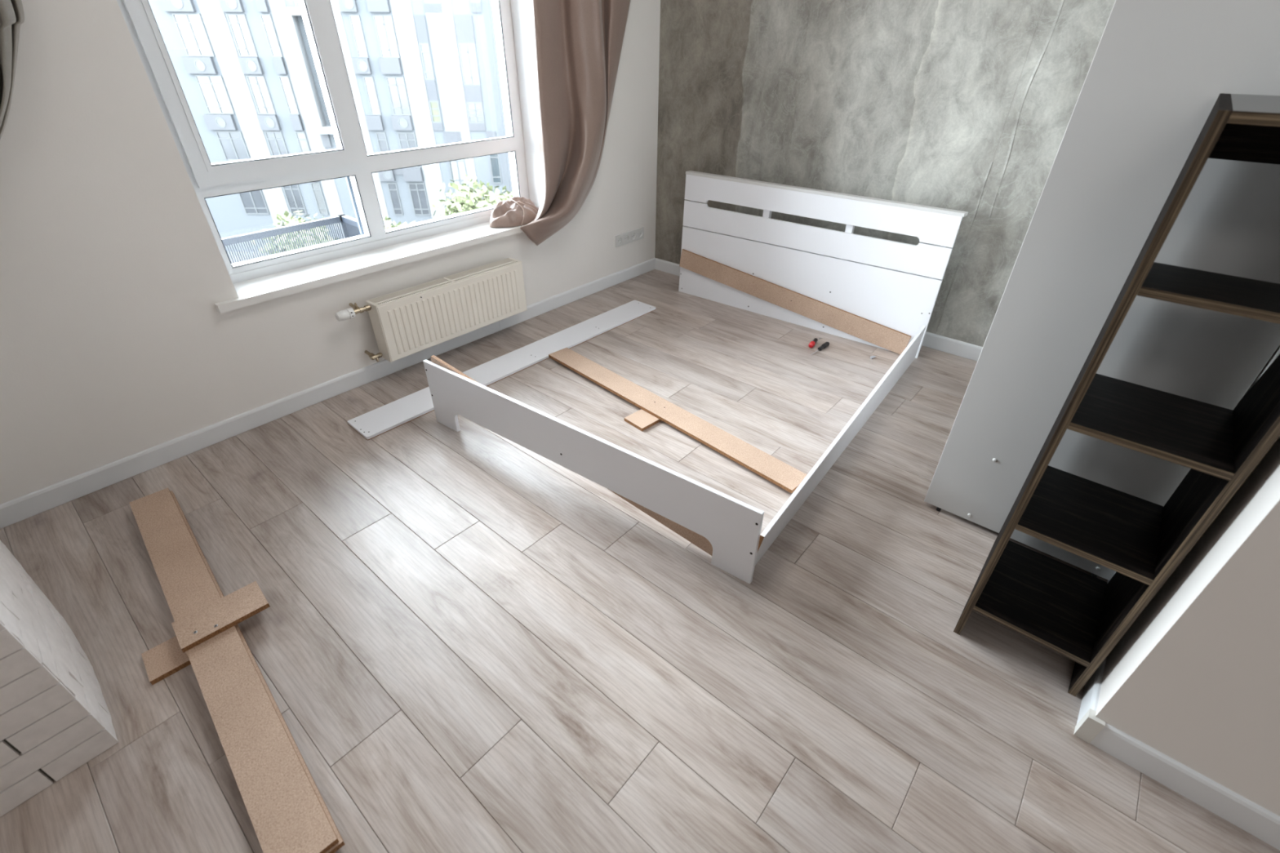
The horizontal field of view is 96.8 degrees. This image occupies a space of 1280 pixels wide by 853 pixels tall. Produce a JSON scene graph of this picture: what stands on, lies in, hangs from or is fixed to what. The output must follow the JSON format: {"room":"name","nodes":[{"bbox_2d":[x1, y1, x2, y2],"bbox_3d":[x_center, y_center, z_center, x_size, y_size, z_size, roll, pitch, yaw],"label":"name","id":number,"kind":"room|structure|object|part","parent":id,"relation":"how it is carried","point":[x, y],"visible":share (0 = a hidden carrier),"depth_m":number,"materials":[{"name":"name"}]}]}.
{"room":"bedroom","nodes":[
{"label":"bedroom","id":0,"kind":"room"},
{"bbox_2d":[0,0,660,528],"bbox_3d":[-2.076,-1.042,1.790,0.348,2.850,6.850,26,42,32],"label":"wall","id":1,"kind":"structure","parent":0,"point":[116,344],"depth_m":2.12,"materials":[{"name":"white paint"}]},
{"bbox_2d":[221,214,361,263],"bbox_3d":[-2.027,-0.628,2.942,0.480,0.568,1.415,26,42,32],"label":"basket","id":2,"kind":"object","parent":1,"relation":"attached to","point":[348,227],"visible":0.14,"depth_m":3.17,"materials":[{"name":"black metal"}]},
{"bbox_3d":[-2.027,-0.628,2.942,0.480,0.568,1.415,26,42,32],"label":"basket frame","id":3,"kind":"part","parent":2,"relation":"part of","materials":[{"name":"black metal"}]},
{"bbox_2d":[116,0,528,283],"bbox_3d":[-1.264,-1.713,2.552,0.160,1.748,1.756,26,42,32],"label":"window","id":4,"kind":"structure","parent":1,"relation":"in","point":[350,160],"depth_m":2.59,"materials":[{"name":"white plastic"}]},
{"bbox_3d":[-1.572,-1.661,2.154,0.074,1.312,0.684,26,42,32],"label":"sash","id":5,"kind":"part","parent":4,"relation":"part of","materials":[{"name":"white plastic"}]},
{"bbox_3d":[-1.582,-1.664,2.162,0.024,1.165,0.550,26,42,32],"label":"sash pane","id":6,"kind":"part","parent":4,"relation":"part of","materials":[{"name":"clear glass"}]},
{"bbox_3d":[-1.603,-0.965,2.631,0.024,0.294,0.644,26,42,32],"label":"pane","id":7,"kind":"part","parent":4,"relation":"part of","materials":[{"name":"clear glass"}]},
{"bbox_3d":[-1.047,-2.028,2.689,0.024,1.262,0.900,26,42,32],"label":"pane","id":8,"kind":"part","parent":4,"relation":"part of","materials":[{"name":"clear glass"}]},
{"bbox_3d":[-1.052,-1.326,3.167,0.024,0.294,0.900,26,42,32],"label":"pane","id":9,"kind":"part","parent":4,"relation":"part of","materials":[{"name":"clear glass"}]},
{"bbox_2d":[0,257,655,528],"bbox_3d":[-1.107,-0.467,3.234,0.012,0.084,3.784,26,42,32],"label":"baseboard","id":10,"kind":"structure","parent":1,"relation":"attached to","point":[28,505],"depth_m":2.58,"materials":[{"name":"white"}]},
{"bbox_2d":[116,0,541,296],"bbox_3d":[-1.178,-1.660,2.499,0.192,1.786,1.766,26,42,32],"label":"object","id":11,"kind":"structure","parent":1,"relation":"attached to","point":[519,8],"depth_m":3.17,"materials":[{"name":"white plastic"}]},
{"bbox_2d":[214,221,525,313],"bbox_3d":[-1.175,-0.931,2.987,0.237,0.032,1.935,26,42,32],"label":"windowsill","id":12,"kind":"structure","parent":1,"relation":"attached to","point":[259,290],"depth_m":2.74,"materials":[{"name":"white plastic"}]},
{"bbox_2d":[365,257,527,362],"bbox_3d":[-1.018,-0.659,3.101,0.146,0.301,0.888,26,42,32],"label":"radiator","id":13,"kind":"object","parent":1,"relation":"attached to","point":[405,322],"visible":1,"depth_m":3.00,"materials":[{"name":"white metal"}]},
{"bbox_2d":[335,302,371,321],"bbox_3d":[-1.375,-0.555,2.705,0.102,0.058,0.164,26,42,32],"label":"valve","id":14,"kind":"object","parent":13,"relation":"attached to","point":[348,313],"visible":1,"depth_m":2.67,"materials":[{"name":"white plastic"}]},
{"bbox_2d":[364,350,382,361],"bbox_3d":[-1.353,-0.359,2.884,0.090,0.043,0.060,26,42,32],"label":"valve","id":15,"kind":"object","parent":13,"relation":"attached to","point":[371,356],"visible":1,"depth_m":2.86,"materials":[{"name":"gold metal"}]},
{"bbox_2d":[365,257,521,307],"bbox_3d":[-1.005,-0.774,3.013,0.104,0.012,0.882,26,42,32],"label":"grille","id":16,"kind":"object","parent":13,"relation":"attached to","point":[404,296],"depth_m":2.97,"materials":[{"name":"white metal"}]},
{"bbox_2d":[498,320,503,330],"bbox_3d":[-0.854,-0.633,3.479,0.013,0.086,0.025,26,42,32],"label":"trim","id":17,"kind":"structure","parent":1,"relation":"attached to","point":[500,322],"depth_m":3.48,"materials":[{"name":"white"}]},
{"bbox_2d":[489,0,630,245],"bbox_3d":[-0.321,-2.132,3.028,1.282,2.163,0.369,-22,40,-29],"label":"curtain","id":18,"kind":"object","parent":1,"relation":"hanging from","point":[576,45],"visible":1,"depth_m":3.19,"materials":[{"name":"beige fabric"}]},
{"bbox_2d":[614,226,644,247],"bbox_3d":[-0.072,-1.363,4.092,0.011,0.079,0.304,26,42,32],"label":"power socket","id":19,"kind":"object","parent":1,"relation":"attached to","point":[637,234],"visible":1,"depth_m":4.08,"materials":[{"name":"white plastic"}]},
{"bbox_2d":[617,235,622,245],"bbox_3d":[-0.144,-1.315,4.021,0.010,0.057,0.057,26,42,32],"label":"outlet","id":20,"kind":"object","parent":19,"relation":"attached to","point":[620,238],"depth_m":4.02,"materials":[{"name":"white plastic"}]},
{"bbox_2d":[624,233,629,243],"bbox_3d":[-0.096,-1.347,4.068,0.010,0.057,0.057,26,42,32],"label":"outlet","id":21,"kind":"object","parent":19,"relation":"attached to","point":[626,235],"depth_m":4.07,"materials":[{"name":"white plastic"}]},
{"bbox_2d":[631,231,636,240],"bbox_3d":[-0.048,-1.379,4.115,0.010,0.057,0.057,26,42,32],"label":"outlet","id":22,"kind":"object","parent":19,"relation":"attached to","point":[633,233],"depth_m":4.12,"materials":[{"name":"white plastic"}]},
{"bbox_2d":[637,229,643,238],"bbox_3d":[0.001,-1.411,4.162,0.010,0.057,0.057,26,42,32],"label":"outlet","id":23,"kind":"object","parent":19,"relation":"attached to","point":[640,232],"depth_m":4.17,"materials":[{"name":"white plastic"}]},
{"bbox_2d":[0,269,1279,852],"bbox_3d":[-0.247,1.086,1.130,4.712,0.100,6.646,26,42,32],"label":"floor","id":24,"kind":"structure","parent":0,"point":[466,641],"depth_m":1.70,"materials":[{"name":"grey laminate"}]},
{"bbox_2d":[0,540,118,817],"bbox_3d":[-2.021,-0.417,0.786,1.265,2.749,0.722,26,42,32],"label":"dresser","id":25,"kind":"object","parent":24,"relation":"on","point":[55,717],"visible":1,"depth_m":1.32,"materials":[{"name":"grey wood"}]},
{"bbox_2d":[128,488,345,852],"bbox_3d":[-1.278,0.602,1.681,0.316,0.066,1.643,-29,44,-36],"label":"chipboard slat","id":26,"kind":"object","parent":24,"relation":"on","point":[167,658],"depth_m":1.54,"materials":[{"name":"beige wood"}]},
{"bbox_3d":[-1.247,0.570,1.700,0.224,0.034,1.638,-29,44,-36],"label":"chipboard slat","id":27,"kind":"part","parent":26,"relation":"part of","materials":[{"name":"beige wood"}]},
{"bbox_2d":[347,299,655,439],"bbox_3d":[-0.624,-0.401,3.203,0.194,0.017,2.001,27,42,33],"label":"rail","id":28,"kind":"object","parent":24,"relation":"on","point":[371,424],"visible":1,"depth_m":3.10,"materials":[{"name":"white laminate"}]},
{"bbox_2d":[431,355,712,555],"bbox_3d":[-0.285,0.089,2.193,1.559,0.342,0.016,23,40,29],"label":"chipboard slat","id":29,"kind":"object","parent":24,"relation":"on","point":[701,542],"visible":0.14,"depth_m":2.01,"materials":[{"name":"beige wood"}]},
{"bbox_2d":[422,360,764,584],"bbox_3d":[-0.288,0.114,2.185,1.623,0.318,0.017,23,40,29],"label":"footboard","id":30,"kind":"object","parent":24,"relation":"on","point":[732,526],"visible":1,"depth_m":2.02,"materials":[{"name":"white laminate"}]},
{"bbox_2d":[548,347,807,493],"bbox_3d":[0.048,-0.066,2.704,0.239,0.033,1.588,-28,44,-35],"label":"chipboard slat","id":31,"kind":"object","parent":24,"relation":"on","point":[655,409],"visible":0.97,"depth_m":2.63,"materials":[{"name":"brown wood"}]},
{"bbox_2d":[679,248,911,354],"bbox_3d":[0.897,-0.808,3.563,1.578,0.302,0.020,24,41,31],"label":"chipboard slat","id":32,"kind":"object","parent":24,"relation":"on","point":[887,338],"visible":0.96,"depth_m":3.51,"materials":[{"name":"brown wood"}]},
{"bbox_2d":[808,337,817,347],"bbox_3d":[1.024,-0.499,3.351,0.033,0.033,0.132,18,38,24],"label":"screwdriver","id":33,"kind":"object","parent":24,"relation":"on","point":[811,344],"visible":1,"depth_m":3.31,"materials":[{"name":"red plastic"}]},
{"bbox_2d":[810,342,829,355],"bbox_3d":[1.040,-0.452,3.287,0.186,0.031,0.029,-29,44,-36],"label":"screwdriver","id":34,"kind":"object","parent":24,"relation":"on","point":[825,344],"visible":1,"depth_m":3.30,"materials":[{"name":"black plastic"}]},
{"bbox_3d":[1.070,-0.468,3.312,0.101,0.031,0.029,-28,44,-35],"label":"handle","id":35,"kind":"part","parent":34,"relation":"part of","materials":[{"name":"black plastic"}]},
{"bbox_2d":[678,170,968,358],"bbox_3d":[0.950,-1.015,3.437,1.660,0.789,0.074,24,41,31],"label":"headboard","id":36,"kind":"object","parent":24,"relation":"on","point":[904,302],"visible":0.98,"depth_m":3.31,"materials":[{"name":"white laminate"}]},
{"bbox_3d":[0.932,-0.867,3.521,1.644,0.449,0.032,24,41,31],"label":"panel","id":37,"kind":"part","parent":36,"relation":"part of","materials":[{"name":"white laminate"}]},
{"bbox_2d":[755,324,926,564],"bbox_3d":[0.950,-0.025,2.498,0.051,0.210,1.979,23,40,29],"label":"rail","id":38,"kind":"object","parent":24,"relation":"on","point":[887,382],"visible":0.91,"depth_m":2.29,"materials":[{"name":"white laminate"}]},
{"bbox_2d":[924,0,1279,580],"bbox_3d":[1.790,-0.836,1.841,0.604,2.300,1.423,26,42,32],"label":"wardrobe","id":39,"kind":"object","parent":24,"relation":"on","point":[1158,69],"visible":0.65,"depth_m":1.49,"materials":[{"name":"white laminate"}]},
{"bbox_2d":[953,93,1279,696],"bbox_3d":[1.241,0.002,1.411,0.318,1.394,0.499,26,42,32],"label":"bookcase","id":40,"kind":"object","parent":24,"relation":"on","point":[1081,616],"visible":1,"depth_m":1.34,"materials":[{"name":"black wood"}]},
{"bbox_3d":[1.191,0.502,1.686,0.281,0.018,0.354,26,42,32],"label":"shelf","id":41,"kind":"part","parent":40,"relation":"part of","materials":[{"name":"black wood"}]},
{"bbox_3d":[1.185,0.239,1.497,0.281,0.018,0.331,26,42,32],"label":"shelf","id":42,"kind":"part","parent":40,"relation":"part of","materials":[{"name":"black wood"}]},
{"bbox_3d":[1.181,-0.017,1.313,0.281,0.018,0.311,26,42,32],"label":"shelf","id":43,"kind":"part","parent":40,"relation":"part of","materials":[{"name":"black wood"}]},
{"bbox_3d":[1.309,0.095,1.292,0.018,1.376,0.356,26,42,32],"label":"panel","id":44,"kind":"part","parent":40,"relation":"part of","materials":[{"name":"black wood"}]},
{"bbox_3d":[1.147,-0.256,1.099,0.281,0.018,0.201,26,42,32],"label":"shelf","id":45,"kind":"part","parent":40,"relation":"part of","materials":[{"name":"black wood"}]},
{"bbox_3d":[1.401,-0.617,1.211,0.281,0.108,0.016,26,42,32],"label":"rail","id":46,"kind":"part","parent":40,"relation":"part of","materials":[{"name":"black wood"}]},
{"bbox_3d":[1.252,-0.564,1.019,0.300,0.018,0.498,26,42,32],"label":"panel","id":47,"kind":"part","parent":40,"relation":"part of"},
{"bbox_2d":[654,0,1115,361],"bbox_3d":[1.993,-1.514,2.527,4.712,2.850,0.241,26,42,32],"label":"wall","id":48,"kind":"structure","parent":0,"point":[964,105],"depth_m":3.00,"materials":[{"name":"grey"}]},
{"bbox_2d":[654,257,982,360],"bbox_3d":[1.078,-0.803,3.751,2.515,0.084,0.012,26,42,32],"label":"baseboard","id":49,"kind":"structure","parent":48,"relation":"attached to","point":[964,349],"depth_m":3.28,"materials":[{"name":"white"}]},
{"bbox_2d":[1095,344,1279,816],"bbox_3d":[2.430,-0.444,0.964,1.586,2.850,2.079,26,42,32],"label":"wall","id":50,"kind":"structure","parent":0,"point":[1194,678],"depth_m":1.22,"materials":[{"name":"white paint"}]},
{"bbox_2d":[1073,572,1279,850],"bbox_3d":[2.082,0.829,1.369,1.592,0.086,1.082,26,42,32],"label":"baseboard","id":51,"kind":"structure","parent":50,"relation":"attached to","point":[1233,807],"depth_m":1.35,"materials":[{"name":"white"}]},
{"bbox_3d":[-0.262,-1.352,-0.442,5.260,0.200,7.050,26,42,32],"label":"ceiling","id":52,"kind":"structure","parent":0,"visible":0},
{"bbox_2d":[0,0,24,138],"bbox_3d":[-1.914,-1.202,1.336,0.121,1.812,0.780,26,42,32],"label":"curtain","id":53,"kind":"object","parent":52,"relation":"hanging from","point":[11,11],"visible":1,"depth_m":1.61,"materials":[{"name":"fabric"}]},
{"label":"outside","id":54,"kind":"structure","parent":0,"visible":0},
{"bbox_2d":[227,251,270,263],"bbox_3d":[-36.046,-20.599,52.312,119.600,0.400,150.000,26,42,32],"label":"ground","id":55,"kind":"structure","parent":54,"point":[228,251],"depth_m":39.03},
{"bbox_2d":[252,210,336,255],"bbox_3d":[-15.602,-7.093,27.053,3.871,6.032,3.622,2,34,3],"label":"tree","id":56,"kind":"object","parent":55,"relation":"on","point":[291,220],"visible":0.06,"depth_m":25.43,"materials":[{"name":"green plant"}]},
{"bbox_2d":[288,226,338,250],"bbox_3d":[-10.477,-3.311,20.194,3.441,7.578,3.291,26,42,32],"label":"tree","id":57,"kind":"object","parent":55,"relation":"on","point":[320,226],"visible":0.02,"depth_m":18.16,"materials":[{"name":"green plant"}]},
{"bbox_2d":[147,0,512,252],"bbox_3d":[-18.024,-22.366,36.114,56.000,25.000,6.600,0,34,0],"label":"apartment building","id":58,"kind":"structure","parent":55,"relation":"on","point":[421,73],"depth_m":34.25,"materials":[{"name":"grey concrete"}]},
{"bbox_3d":[-25.676,-22.521,32.725,1.430,1.900,0.019,0,34,0],"label":"pane","id":59,"kind":"part","parent":58,"relation":"part of","materials":[{"name":"white glass"}]},
{"bbox_3d":[-25.694,-20.068,34.398,1.430,1.900,0.019,0,34,0],"label":"pane","id":60,"kind":"part","parent":58,"relation":"part of","materials":[{"name":"white glass"}]},
{"bbox_3d":[-25.713,-17.614,36.072,1.430,1.900,0.019,0,34,0],"label":"pane","id":61,"kind":"part","parent":58,"relation":"part of","materials":[{"name":"grey glass"}]},
{"bbox_3d":[-22.886,-22.508,32.735,0.910,1.900,0.019,0,34,0],"label":"pane","id":62,"kind":"part","parent":58,"relation":"part of","materials":[{"name":"white glass"}]},
{"bbox_3d":[-24.168,-21.528,33.397,1.300,19.400,0.029,0,34,0],"label":"wall panel","id":63,"kind":"part","parent":58,"relation":"part of","materials":[{"name":"grey"}]},
{"bbox_3d":[-25.732,-15.161,37.745,1.430,1.900,0.019,0,34,0],"label":"pane","id":64,"kind":"part","parent":58,"relation":"part of","materials":[{"name":"grey glass"}]},
{"bbox_3d":[-22.904,-20.054,34.409,0.910,1.900,0.019,0,34,0],"label":"pane","id":65,"kind":"part","parent":58,"relation":"part of","materials":[{"name":"white glass"}]},
{"bbox_3d":[-21.211,-22.499,32.742,0.460,1.900,0.019,0,34,0],"label":"pane","id":66,"kind":"part","parent":58,"relation":"part of","materials":[{"name":"white glass"}]},
{"bbox_3d":[-22.923,-17.601,36.082,0.910,1.900,0.019,0,34,0],"label":"pane","id":67,"kind":"part","parent":58,"relation":"part of","materials":[{"name":"grey glass"}]},
{"bbox_3d":[-21.229,-20.046,34.415,0.460,1.900,0.019,0,34,0],"label":"pane","id":68,"kind":"part","parent":58,"relation":"part of","materials":[{"name":"white glass"}]},
{"bbox_3d":[-22.942,-15.147,37.756,0.910,1.900,0.019,0,34,0],"label":"pane","id":69,"kind":"part","parent":58,"relation":"part of","materials":[{"name":"grey glass"}]},
{"bbox_3d":[-21.248,-17.592,36.089,0.460,1.900,0.019,0,34,0],"label":"pane","id":70,"kind":"part","parent":58,"relation":"part of","materials":[{"name":"white glass"}]},
{"bbox_3d":[-20.368,-21.509,33.411,0.704,19.400,0.606,26,42,32],"label":"wall panel","id":71,"kind":"part","parent":58,"relation":"part of","materials":[{"name":"grey concrete"}]},
{"bbox_3d":[-19.152,-20.818,33.538,1.460,6.330,0.599,0,34,0],"label":"loggia frame","id":72,"kind":"part","parent":58,"relation":"part of","materials":[{"name":"grey"}]},
{"bbox_3d":[-21.267,-15.139,37.762,0.460,1.900,0.019,0,34,0],"label":"pane","id":73,"kind":"part","parent":58,"relation":"part of","materials":[{"name":"grey glass"}]},
{"bbox_3d":[-19.745,-18.008,35.757,0.500,0.780,0.099,0,34,0],"label":"wall panel","id":74,"kind":"part","parent":58,"relation":"part of","materials":[{"name":"white concrete"}]},
{"bbox_3d":[-16.191,-22.474,32.760,0.460,1.900,0.019,0,34,0],"label":"pane","id":75,"kind":"part","parent":58,"relation":"part of","materials":[{"name":"white glass"}]},
{"bbox_3d":[-17.268,-21.493,33.423,0.700,19.400,0.029,0,34,0],"label":"wall panel","id":76,"kind":"part","parent":58,"relation":"part of","materials":[{"name":"grey concrete"}]},
{"bbox_3d":[-16.209,-20.020,34.434,0.460,1.900,0.019,0,34,0],"label":"pane","id":77,"kind":"part","parent":58,"relation":"part of","materials":[{"name":"white glass"}]},
{"bbox_3d":[-16.228,-17.567,36.108,0.460,1.900,0.019,0,34,0],"label":"pane","id":78,"kind":"part","parent":58,"relation":"part of","materials":[{"name":"grey glass"}]},
{"bbox_3d":[-14.596,-22.466,32.766,0.930,1.900,0.019,0,34,0],"label":"pane","id":79,"kind":"part","parent":58,"relation":"part of","materials":[{"name":"white glass"}]},
{"bbox_3d":[-16.247,-15.113,37.781,0.460,1.900,0.019,0,34,0],"label":"pane","id":80,"kind":"part","parent":58,"relation":"part of","materials":[{"name":"grey glass"}]},
{"bbox_3d":[-15.404,-16.717,36.645,1.700,0.900,0.029,0,34,0],"label":"wall panel","id":81,"kind":"part","parent":58,"relation":"part of","materials":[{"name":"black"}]},
{"bbox_3d":[-14.614,-20.012,34.440,0.930,1.900,0.019,0,34,0],"label":"pane","id":82,"kind":"part","parent":58,"relation":"part of","materials":[{"name":"white glass"}]},
{"bbox_3d":[-14.633,-17.559,36.114,0.930,1.900,0.019,0,34,0],"label":"pane","id":83,"kind":"part","parent":58,"relation":"part of","materials":[{"name":"white glass"}]},
{"bbox_3d":[-13.443,-21.474,33.437,0.894,19.400,0.768,26,42,32],"label":"wall panel","id":84,"kind":"part","parent":58,"relation":"part of","materials":[{"name":"grey"}]},
{"bbox_3d":[-14.652,-15.105,37.787,0.930,1.900,0.019,0,34,0],"label":"pane","id":85,"kind":"part","parent":58,"relation":"part of","materials":[{"name":"grey glass"}]},
{"bbox_3d":[-12.499,-22.741,32.537,0.580,1.320,0.029,0,34,0],"label":"wall panel","id":86,"kind":"part","parent":58,"relation":"part of","materials":[{"name":"grey"}]},
{"bbox_3d":[-12.518,-21.464,33.450,0.420,1.680,0.019,0,34,0],"label":"pane","id":87,"kind":"part","parent":58,"relation":"part of","materials":[{"name":"white glass"}]},
{"bbox_3d":[-12.527,-20.247,34.239,0.560,1.080,0.029,0,34,0],"label":"wall panel","id":88,"kind":"part","parent":58,"relation":"part of","materials":[{"name":"grey"}]},
{"bbox_3d":[-11.627,-23.555,31.982,0.950,0.400,0.029,0,34,0],"label":"wall panel","id":89,"kind":"part","parent":58,"relation":"part of","materials":[{"name":"grey"}]},
{"bbox_3d":[-12.545,-19.325,34.910,0.440,1.060,0.019,0,34,0],"label":"pane","id":90,"kind":"part","parent":58,"relation":"part of","materials":[{"name":"glass"}]},
{"bbox_3d":[-12.560,-18.632,35.340,0.600,0.430,0.029,0,34,0],"label":"wall panel","id":91,"kind":"part","parent":58,"relation":"part of","materials":[{"name":"grey concrete"}]},
{"bbox_3d":[-11.368,-21.464,33.445,1.160,19.400,0.995,26,42,32],"label":"wall panel","id":92,"kind":"part","parent":58,"relation":"part of","materials":[{"name":"grey"}]},
{"bbox_3d":[-11.745,-17.913,35.831,1.060,1.240,0.029,0,34,0],"label":"wall panel","id":93,"kind":"part","parent":58,"relation":"part of","materials":[{"name":"grey concrete"}]},
{"bbox_3d":[-10.034,-22.741,32.538,1.010,1.330,0.029,0,34,0],"label":"wall panel","id":94,"kind":"part","parent":58,"relation":"part of","materials":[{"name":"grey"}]},
{"bbox_3d":[-10.049,-21.353,33.527,0.840,1.940,0.019,0,34,0],"label":"pane","id":95,"kind":"part","parent":58,"relation":"part of","materials":[{"name":"white glass"}]},
{"bbox_3d":[-10.053,-20.106,34.335,0.950,0.890,0.029,0,34,0],"label":"wall panel","id":96,"kind":"part","parent":58,"relation":"part of","materials":[{"name":"grey"}]},
{"bbox_3d":[-10.100,-19.288,34.936,0.830,1.000,0.019,0,34,0],"label":"pane","id":97,"kind":"part","parent":58,"relation":"part of","materials":[{"name":"white glass"}]},
{"bbox_3d":[-9.202,-23.563,31.977,0.560,0.450,0.029,0,34,0],"label":"wall panel","id":98,"kind":"part","parent":58,"relation":"part of","materials":[{"name":"grey"}]},
{"bbox_3d":[-10.130,-18.624,35.346,1.020,0.420,0.029,0,34,0],"label":"wall panel","id":99,"kind":"part","parent":58,"relation":"part of","materials":[{"name":"grey concrete"}]},
{"bbox_3d":[-9.314,-18.033,35.750,0.580,0.960,0.029,0,34,0],"label":"wall panel","id":100,"kind":"part","parent":58,"relation":"part of","materials":[{"name":"grey concrete"}]},
{"bbox_3d":[-9.324,-16.747,36.669,0.480,1.860,0.019,0,34,0],"label":"pane","id":101,"kind":"part","parent":58,"relation":"part of","materials":[{"name":"grey glass"}]},
{"bbox_2d":[382,215,415,229],"bbox_3d":[-9.703,-5.445,24.155,2.977,6.649,3.177,26,42,32],"label":"tree","id":102,"kind":"object","parent":55,"relation":"on","point":[388,225],"visible":0.03,"depth_m":22.49,"materials":[{"name":"green plant"}]},
{"bbox_2d":[431,173,503,216],"bbox_3d":[-7.812,-8.227,27.556,3.872,7.434,4.151,26,42,32],"label":"tree","id":103,"kind":"object","parent":55,"relation":"on","point":[460,203],"visible":0.22,"depth_m":25.64,"materials":[{"name":"green plant"}]},
{"bbox_2d":[488,185,513,205],"bbox_3d":[-7.500,-10.873,32.991,3.309,5.687,3.447,26,42,32],"label":"tree","id":104,"kind":"object","parent":55,"relation":"on","point":[508,195],"visible":0.05,"depth_m":31.31,"materials":[{"name":"green plant"}]}
]}

